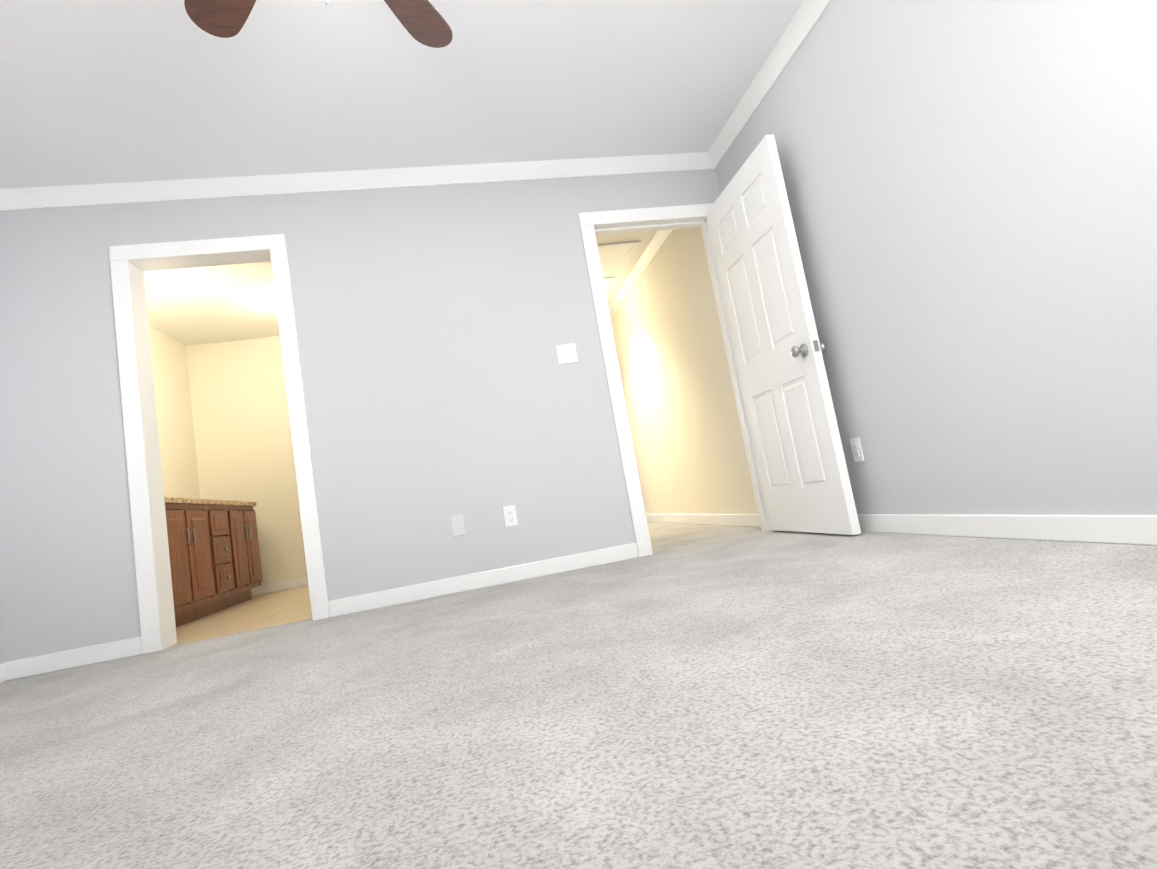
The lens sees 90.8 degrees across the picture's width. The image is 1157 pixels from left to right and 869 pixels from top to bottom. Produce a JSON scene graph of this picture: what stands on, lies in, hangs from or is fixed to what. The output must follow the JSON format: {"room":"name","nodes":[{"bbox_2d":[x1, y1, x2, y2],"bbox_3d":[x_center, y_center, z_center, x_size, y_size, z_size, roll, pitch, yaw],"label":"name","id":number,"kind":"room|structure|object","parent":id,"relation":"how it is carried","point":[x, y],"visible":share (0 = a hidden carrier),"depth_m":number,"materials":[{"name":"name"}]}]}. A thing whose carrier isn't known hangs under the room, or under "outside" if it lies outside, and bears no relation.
{"room":"empty bedroom","nodes":[
{"label":"empty bedroom","id":0,"kind":"room"},
{"bbox_2d":[0,584,4,663],"bbox_3d":[-2.643,-0.278,0.988,0.120,2.440,3.750,-8,-6,-11],"label":"wall","id":1,"kind":"structure","parent":0,"point":[2,656],"depth_m":2.70,"materials":[{"name":"grey paint"}]},
{"bbox_2d":[0,662,7,682],"bbox_3d":[-2.383,0.869,0.890,0.018,0.085,3.720,-8,-6,-11],"label":"baseboard","id":2,"kind":"structure","parent":1,"relation":"attached to","point":[3,666],"depth_m":2.68,"materials":[{"name":"paint"}]},
{"bbox_2d":[149,325,200,498],"bbox_3d":[-3.407,0.196,4.164,0.120,2.440,2.600,-8,-6,-11],"label":"wall","id":3,"kind":"structure","parent":0,"point":[181,476],"depth_m":5.05,"materials":[{"name":"paint"}]},
{"bbox_2d":[170,586,311,646],"bbox_3d":[-2.253,1.276,4.188,2.060,0.064,2.660,-8,-6,-11],"label":"floor","id":4,"kind":"structure","parent":0,"point":[272,609],"depth_m":3.58,"materials":[{"name":"beige tile"}]},
{"bbox_2d":[164,497,262,626],"bbox_3d":[-2.907,0.934,4.052,0.596,0.796,2.010,-8,-6,-11],"label":"bathroom vanity","id":5,"kind":"object","parent":4,"relation":"on","point":[215,559],"depth_m":4.16,"materials":[{"name":"brown wood"}]},
{"bbox_2d":[172,498,211,500],"bbox_3d":[-2.986,0.526,4.079,0.569,0.035,2.000,-8,-6,-11],"label":"backsplash","id":6,"kind":"structure","parent":5,"relation":"on","point":[173,499],"depth_m":3.90,"materials":[{"name":"beige stone"}]},
{"bbox_2d":[189,336,306,584],"bbox_3d":[-2.675,0.224,5.561,1.770,2.440,0.120,-8,-6,-11],"label":"wall","id":7,"kind":"structure","parent":0,"point":[224,430],"depth_m":5.43,"materials":[{"name":"paint"}]},
{"bbox_2d":[251,577,307,595],"bbox_3d":[-2.483,1.369,5.367,1.800,0.081,0.014,-8,-6,-11],"label":"baseboard","id":8,"kind":"structure","parent":7,"relation":"attached to","point":[301,582],"depth_m":5.30,"materials":[{"name":"paint"}]},
{"bbox_2d":[0,169,719,661],"bbox_3d":[-0.981,-0.312,3.270,4.235,2.440,0.120,-8,-6,-11],"label":"wall","id":9,"kind":"structure","parent":0,"point":[434,327],"depth_m":3.18,"materials":[{"name":"grey paint"}]},
{"bbox_2d":[8,637,142,679],"bbox_3d":[-2.408,1.075,2.756,0.545,0.085,0.014,-8,-6,-11],"label":"baseboard","id":10,"kind":"structure","parent":9,"relation":"attached to","point":[62,660],"depth_m":2.75,"materials":[{"name":"paint"}]},
{"bbox_2d":[109,234,329,653],"bbox_3d":[-1.902,-0.012,3.065,0.870,2.115,0.156,-8,-6,-11],"label":"trim","id":11,"kind":"structure","parent":9,"relation":"attached to","point":[131,265],"depth_m":3.00,"materials":[{"name":"paint"}]},
{"bbox_2d":[0,152,717,210],"bbox_3d":[-1.102,-1.489,3.318,4.115,0.082,0.062,-8,-6,-11],"label":"crown molding","id":12,"kind":"structure","parent":9,"relation":"attached to","point":[260,185],"depth_m":3.26,"materials":[{"name":"paint"}]},
{"bbox_2d":[450,514,465,536],"bbox_3d":[-0.663,0.500,3.146,0.070,0.115,0.012,-8,-6,-11],"label":"outlet","id":13,"kind":"object","parent":9,"relation":"attached to","point":[458,525],"visible":1,"depth_m":3.15,"materials":[{"name":"white plastic"}]},
{"bbox_2d":[328,543,638,616],"bbox_3d":[-0.479,0.790,3.138,1.690,0.085,0.014,-8,-6,-11],"label":"baseboard","id":14,"kind":"structure","parent":9,"relation":"attached to","point":[364,602],"depth_m":3.12,"materials":[{"name":"paint"}]},
{"bbox_2d":[503,505,517,526],"bbox_3d":[-0.382,0.456,3.203,0.070,0.115,0.009,-8,-6,-11],"label":"electrical outlet","id":15,"kind":"object","parent":9,"relation":"attached to","point":[510,516],"visible":1,"depth_m":3.20,"materials":[{"name":"white plastic"}]},
{"bbox_2d":[556,343,577,363],"bbox_3d":[-0.067,-0.480,3.384,0.116,0.115,0.019,-8,-6,-11],"label":"switch plate","id":16,"kind":"object","parent":9,"relation":"attached to","point":[566,353],"visible":1,"depth_m":3.39,"materials":[{"name":"white plastic"}]},
{"bbox_2d":[578,203,775,556],"bbox_3d":[0.617,-0.385,3.564,0.940,2.115,0.156,-8,-6,-11],"label":"trim","id":17,"kind":"structure","parent":9,"relation":"attached to","point":[592,224],"depth_m":3.52,"materials":[{"name":"paint"}]},
{"bbox_2d":[706,134,860,534],"bbox_3d":[1.075,-0.476,3.174,0.178,2.033,0.796,-8,-6,-11],"label":"bedroom door","id":18,"kind":"structure","parent":9,"relation":"in","point":[779,348],"depth_m":3.06,"materials":[{"name":"paint"}]},
{"bbox_2d":[0,0,803,345],"bbox_3d":[-1.157,-1.598,2.992,4.555,0.080,7.030,-8,-6,-11],"label":"ceiling","id":19,"kind":"structure","parent":0,"point":[105,91],"depth_m":2.71,"materials":[{"name":"paint"}]},
{"bbox_2d":[184,0,452,47],"bbox_3d":[-0.697,-1.452,1.461,1.266,0.685,1.247,-8,-6,-11],"label":"fan","id":20,"kind":"object","parent":19,"relation":"hanging from","point":[423,22],"visible":1,"depth_m":1.91,"materials":[{"name":"brown wood"}]},
{"bbox_2d":[597,241,640,279],"bbox_3d":[0.144,-1.535,5.146,0.650,0.018,0.780,-8,-6,-11],"label":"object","id":21,"kind":"structure","parent":19,"relation":"attached to","point":[616,257],"depth_m":5.06,"materials":[{"name":"paint"}]},
{"bbox_2d":[0,522,1156,868],"bbox_3d":[-0.502,1.072,5.024,5.440,0.060,11.490,-8,-6,-11],"label":"floor carpet","id":22,"kind":"object","parent":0,"point":[694,696],"visible":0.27,"depth_m":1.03,"materials":[{"name":"grey carpet"}]},
{"bbox_2d":[611,0,1156,514],"bbox_3d":[1.198,-0.677,3.312,0.124,2.440,7.090,-8,-6,-11],"label":"wall","id":23,"kind":"structure","parent":0,"point":[971,187],"depth_m":2.10,"materials":[{"name":"grey paint"}]},
{"bbox_2d":[609,230,671,318],"bbox_3d":[0.578,-1.558,5.308,0.062,0.082,2.980,-8,-6,-11],"label":"crown molding","id":24,"kind":"structure","parent":23,"relation":"attached to","point":[659,238],"depth_m":5.33,"materials":[{"name":"paint"}]},
{"bbox_2d":[646,514,760,526],"bbox_3d":[0.997,0.748,5.063,0.023,0.085,2.980,-8,-6,-11],"label":"baseboard","id":25,"kind":"structure","parent":23,"relation":"attached to","point":[750,520],"depth_m":4.62,"materials":[{"name":"paint"}]},
{"bbox_2d":[708,0,831,163],"bbox_3d":[1.184,-2.030,1.909,0.062,0.082,3.570,-8,-6,-11],"label":"crown molding","id":26,"kind":"structure","parent":23,"relation":"attached to","point":[808,14],"depth_m":2.97,"materials":[{"name":"paint"}]},
{"bbox_2d":[849,437,863,461],"bbox_3d":[1.351,0.075,2.774,0.009,0.115,0.070,-8,-6,-11],"label":"electrical outlet","id":27,"kind":"object","parent":23,"relation":"attached to","point":[856,448],"visible":1,"depth_m":2.77,"materials":[{"name":"white plastic"}]},
{"bbox_2d":[857,514,1156,545],"bbox_3d":[1.595,0.279,1.671,0.018,0.085,3.708,-8,-6,-11],"label":"baseboard","id":28,"kind":"structure","parent":23,"relation":"attached to","point":[1129,529],"depth_m":1.95,"materials":[{"name":"paint"}]}
]}

